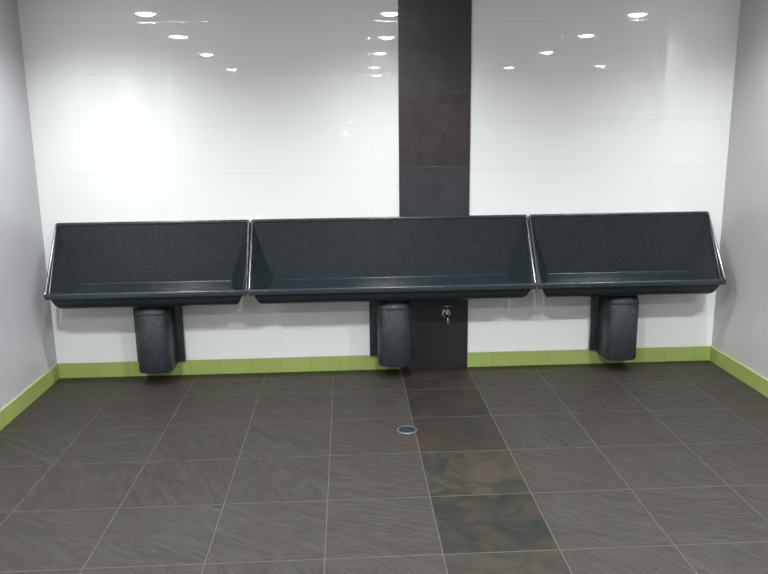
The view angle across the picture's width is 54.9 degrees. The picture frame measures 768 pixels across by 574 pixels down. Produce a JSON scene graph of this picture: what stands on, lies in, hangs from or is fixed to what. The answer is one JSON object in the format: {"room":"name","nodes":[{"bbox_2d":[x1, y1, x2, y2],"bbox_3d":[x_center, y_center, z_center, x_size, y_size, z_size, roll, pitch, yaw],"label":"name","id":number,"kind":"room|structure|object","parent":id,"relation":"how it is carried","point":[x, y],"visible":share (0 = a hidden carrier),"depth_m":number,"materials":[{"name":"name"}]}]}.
{"room":"public restroom","nodes":[
{"label":"public restroom","id":0,"kind":"room"},
{"bbox_2d":[0,0,56,409],"bbox_3d":[-2.087,-0.021,2.080,0.120,2.400,5.200,-1,12,-3],"label":"wall","id":1,"kind":"structure","parent":0,"point":[27,342],"depth_m":4.33,"materials":[{"name":"grey paint"}]},
{"bbox_2d":[0,364,59,430],"bbox_3d":[-2.008,1.102,2.322,0.011,0.102,5.189,-1,12,-3],"label":"baseboard","id":2,"kind":"structure","parent":1,"relation":"attached to","point":[30,394],"depth_m":4.38,"materials":[{"name":"green tile"}]},
{"bbox_2d":[17,0,740,362],"bbox_3d":[0.031,-0.634,4.783,4.636,2.600,0.120,-1,12,-3],"label":"wall","id":3,"kind":"structure","parent":0,"point":[140,110],"depth_m":4.64,"materials":[{"name":"white tile"}]},
{"bbox_2d":[44,220,249,373],"bbox_3d":[-1.452,0.072,4.643,1.219,0.939,0.299,-1,12,-3],"label":"trough urinal","id":4,"kind":"object","parent":3,"relation":"attached to","point":[156,269],"visible":1,"depth_m":4.69,"materials":[{"name":"grey plastic"}]},
{"bbox_2d":[57,355,399,377],"bbox_3d":[-1.018,0.526,4.913,2.260,0.102,0.011,-1,12,-3],"label":"baseboard","id":5,"kind":"structure","parent":3,"relation":"attached to","point":[349,362],"depth_m":4.91,"materials":[{"name":"green tile"}]},
{"bbox_2d":[248,214,536,366],"bbox_3d":[0.054,0.038,4.715,1.786,0.939,0.299,-1,12,-3],"label":"trough urinal","id":6,"kind":"object","parent":3,"relation":"attached to","point":[391,264],"visible":1,"depth_m":4.76,"materials":[{"name":"grey plastic"}]},
{"bbox_2d":[398,76,400,368],"bbox_3d":[0.097,-0.622,4.722,0.002,2.400,0.012,-1,12,-3],"label":"trim","id":7,"kind":"structure","parent":3,"relation":"attached to","point":[398,76],"depth_m":4.61,"materials":[{"name":"tile"}]},
{"bbox_2d":[398,0,471,368],"bbox_3d":[0.322,-0.627,4.734,0.450,2.400,0.010,-1,12,-3],"label":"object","id":8,"kind":"structure","parent":3,"relation":"attached to","point":[434,36],"depth_m":4.65,"materials":[{"name":"tile"}]},
{"bbox_2d":[441,305,451,323],"bbox_3d":[0.415,0.177,4.858,0.068,0.118,0.096,-1,12,-3],"label":"tap","id":9,"kind":"object","parent":3,"relation":"attached to","point":[446,313],"visible":1,"depth_m":4.85,"materials":[{"name":"silver metal"}]},
{"bbox_2d":[467,15,471,353],"bbox_3d":[0.548,-0.632,4.744,0.002,2.400,0.012,-1,12,-3],"label":"trim","id":10,"kind":"structure","parent":3,"relation":"attached to","point":[471,15],"depth_m":4.64,"materials":[{"name":"tile"}]},
{"bbox_2d":[467,346,710,366],"bbox_3d":[1.403,0.472,5.028,1.684,0.102,0.011,-1,12,-3],"label":"baseboard","id":11,"kind":"structure","parent":3,"relation":"attached to","point":[684,353],"depth_m":5.02,"materials":[{"name":"green tile"}]},
{"bbox_2d":[528,211,725,360],"bbox_3d":[1.551,0.004,4.786,1.203,0.939,0.299,-1,12,-3],"label":"trough urinal","id":12,"kind":"object","parent":3,"relation":"attached to","point":[611,259],"visible":1,"depth_m":4.83,"materials":[{"name":"grey plastic"}]},
{"bbox_2d":[0,360,767,573],"bbox_3d":[0.332,1.508,0.796,10.400,0.100,8.600,-1,12,-3],"label":"floor","id":13,"kind":"structure","parent":0,"point":[634,467],"depth_m":3.47,"materials":[{"name":"tile"}]},
{"bbox_2d":[397,425,417,433],"bbox_3d":[0.124,0.767,3.976,0.114,0.006,0.114,-1,12,-3],"label":"floor drain","id":14,"kind":"object","parent":13,"relation":"on","point":[406,429],"visible":1,"depth_m":3.97,"materials":[{"name":"metal"}]},
{"bbox_2d":[711,0,767,378],"bbox_3d":[2.316,-0.561,4.319,0.120,2.400,1.050,-1,12,-3],"label":"wall","id":15,"kind":"structure","parent":0,"point":[740,322],"depth_m":4.56,"materials":[{"name":"grey paint"}]},
{"bbox_2d":[709,346,767,397],"bbox_3d":[2.265,0.564,4.555,0.011,0.102,1.039,-1,12,-3],"label":"baseboard","id":16,"kind":"structure","parent":15,"relation":"attached to","point":[743,373],"depth_m":4.67,"materials":[{"name":"green tile"}]}
]}

